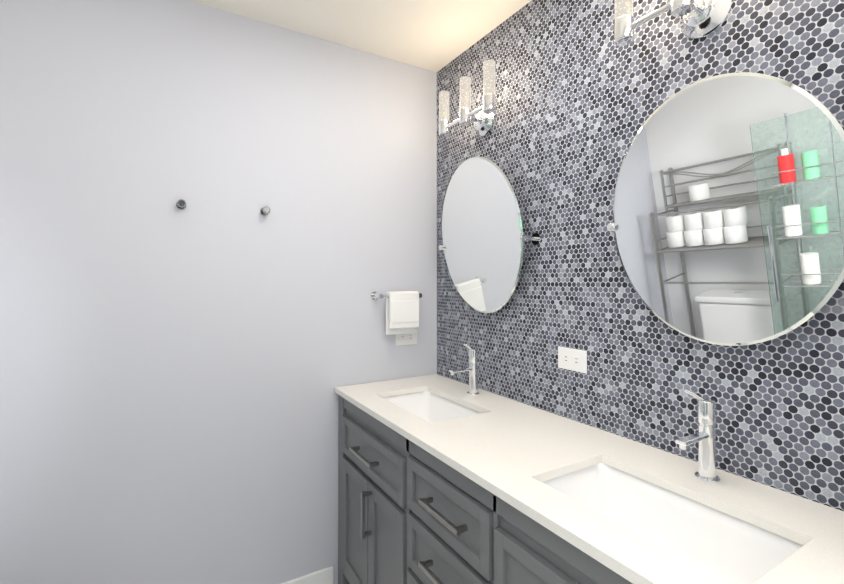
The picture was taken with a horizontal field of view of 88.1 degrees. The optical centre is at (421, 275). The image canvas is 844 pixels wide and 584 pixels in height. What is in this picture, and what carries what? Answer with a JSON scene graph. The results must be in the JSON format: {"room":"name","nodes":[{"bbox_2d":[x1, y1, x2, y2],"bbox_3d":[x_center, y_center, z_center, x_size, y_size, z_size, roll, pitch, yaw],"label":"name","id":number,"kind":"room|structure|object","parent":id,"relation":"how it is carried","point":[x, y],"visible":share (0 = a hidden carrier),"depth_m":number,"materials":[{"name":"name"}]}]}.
{"room":"bathroom","nodes":[
{"label":"bathroom","id":0,"kind":"room"},
{"bbox_2d":[0,0,436,583],"bbox_3d":[-0.890,0.168,1.653,2.170,2.377,0.120,0,-1,-31],"label":"wall","id":1,"kind":"structure","parent":0,"point":[172,376],"depth_m":1.61,"materials":[{"name":"grey paint"}]},
{"bbox_2d":[176,199,185,209],"bbox_3d":[-0.868,-0.259,1.572,0.034,0.034,0.050,0,-1,-31],"label":"robe hook","id":2,"kind":"object","parent":1,"relation":"attached to","point":[180,204],"visible":1,"depth_m":1.55,"materials":[{"name":"silver metal"}]},
{"bbox_2d":[260,206,269,215],"bbox_3d":[-0.618,-0.257,1.721,0.034,0.034,0.050,0,-1,-31],"label":"robe hook","id":3,"kind":"object","parent":1,"relation":"attached to","point":[265,211],"visible":1,"depth_m":1.70,"materials":[{"name":"silver metal"}]},
{"bbox_2d":[281,566,332,583],"bbox_3d":[-1.019,1.296,1.482,1.488,0.118,0.017,0,-1,-31],"label":"baseboard","id":4,"kind":"structure","parent":1,"relation":"attached to","point":[323,576],"depth_m":1.81,"materials":[{"name":"white paint"}]},
{"bbox_2d":[370,291,421,334],"bbox_3d":[-0.108,0.168,1.997,0.239,0.196,0.090,0,-1,-31],"label":"towel rail","id":5,"kind":"object","parent":1,"relation":"attached to","point":[402,312],"visible":1,"depth_m":1.96,"materials":[{"name":"white fabric"}]},
{"bbox_2d":[386,291,418,334],"bbox_3d":[-0.088,0.168,1.987,0.150,0.196,0.052,0,-1,-31],"label":"towel","id":6,"kind":"object","parent":5,"relation":"hanging from","point":[402,307],"depth_m":1.96,"materials":[{"name":"white fabric"}]},
{"bbox_2d":[395,329,416,345],"bbox_3d":[-0.073,0.290,2.065,0.116,0.072,0.007,0,-1,-31],"label":"outlet","id":7,"kind":"object","parent":1,"relation":"attached to","point":[406,339],"visible":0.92,"depth_m":2.06,"materials":[{"name":"white plastic"}]},
{"bbox_2d":[190,0,530,71],"bbox_3d":[-0.372,-1.079,0.917,2.290,0.100,1.940,0,-1,-31],"label":"ceiling","id":8,"kind":"structure","parent":0,"point":[434,35],"depth_m":1.75,"materials":[{"name":"white paint"}]},
{"bbox_2d":[437,0,843,510],"bbox_3d":[0.560,0.166,1.458,0.120,2.377,1.940,0,-1,-31],"label":"wall tile","id":9,"kind":"structure","parent":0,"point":[581,97],"depth_m":1.32,"materials":[{"name":"tile"}]},
{"bbox_2d":[439,60,495,136],"bbox_3d":[0.213,-0.697,1.802,0.134,0.216,0.355,0,-1,-31],"label":"sconce","id":10,"kind":"object","parent":9,"relation":"attached to","point":[483,119],"visible":1,"depth_m":1.76,"materials":[{"name":"white glass"}]},
{"bbox_2d":[439,157,541,312],"bbox_3d":[0.238,-0.162,1.780,0.108,0.628,0.567,0,-1,-31],"label":"mirror","id":11,"kind":"object","parent":9,"relation":"attached to","point":[484,238],"visible":1,"depth_m":1.74,"materials":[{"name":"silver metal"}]},
{"bbox_2d":[558,346,586,373],"bbox_3d":[0.495,0.276,1.441,0.007,0.072,0.116,0,-1,-31],"label":"outlet","id":12,"kind":"object","parent":9,"relation":"attached to","point":[572,359],"visible":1,"depth_m":1.44,"materials":[{"name":"white plastic"}]},
{"bbox_2d":[614,0,733,45],"bbox_3d":[0.656,-0.707,1.059,0.134,0.216,0.355,0,-1,-31],"label":"sconce","id":13,"kind":"object","parent":9,"relation":"attached to","point":[701,19],"visible":1,"depth_m":1.08,"materials":[{"name":"white glass"}]},
{"bbox_2d":[606,72,843,345],"bbox_3d":[0.688,-0.144,1.026,0.107,0.616,0.567,0,-1,-31],"label":"mirror","id":14,"kind":"object","parent":9,"relation":"attached to","point":[726,226],"visible":1,"depth_m":0.97,"materials":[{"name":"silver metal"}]},
{"bbox_3d":[-0.218,1.394,0.629,2.290,0.100,2.540,0,-1,-31],"label":"floor","id":15,"kind":"structure","parent":0,"visible":0},
{"bbox_2d":[334,391,649,583],"bbox_3d":[0.251,0.923,1.303,0.552,0.859,1.626,0,-1,-31],"label":"bathroom vanity","id":16,"kind":"object","parent":15,"relation":"on","point":[443,480],"depth_m":1.24,"materials":[{"name":"grey paint"}]},
{"bbox_2d":[334,375,843,583],"bbox_3d":[0.267,0.483,1.311,0.523,0.021,1.638,0,-1,-31],"label":"countertop","id":17,"kind":"structure","parent":16,"relation":"on","point":[819,560],"depth_m":0.94,"materials":[{"name":"beige stone"}]},
{"bbox_2d":[382,387,493,426],"bbox_3d":[0.025,0.560,1.652,0.305,0.148,0.486,0,-1,-31],"label":"sink","id":18,"kind":"object","parent":17,"relation":"in","point":[443,410],"depth_m":1.82,"materials":[{"name":"white ceramic"}]},
{"bbox_2d":[449,347,481,394],"bbox_3d":[0.171,0.387,1.741,0.137,0.182,0.051,0,-1,-31],"label":"faucet","id":19,"kind":"object","parent":17,"relation":"on","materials":[{"name":"silver metal"}]},
{"bbox_2d":[530,451,805,583],"bbox_3d":[0.476,0.551,0.897,0.305,0.148,0.486,0,-1,-31],"label":"sink","id":20,"kind":"object","parent":17,"relation":"in","point":[739,546],"depth_m":0.98,"materials":[{"name":"white ceramic"}]},
{"bbox_2d":[675,395,725,486],"bbox_3d":[0.622,0.378,0.985,0.137,0.182,0.051,0,-1,-31],"label":"faucet","id":21,"kind":"object","parent":17,"relation":"on","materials":[{"name":"silver metal"}]}
]}

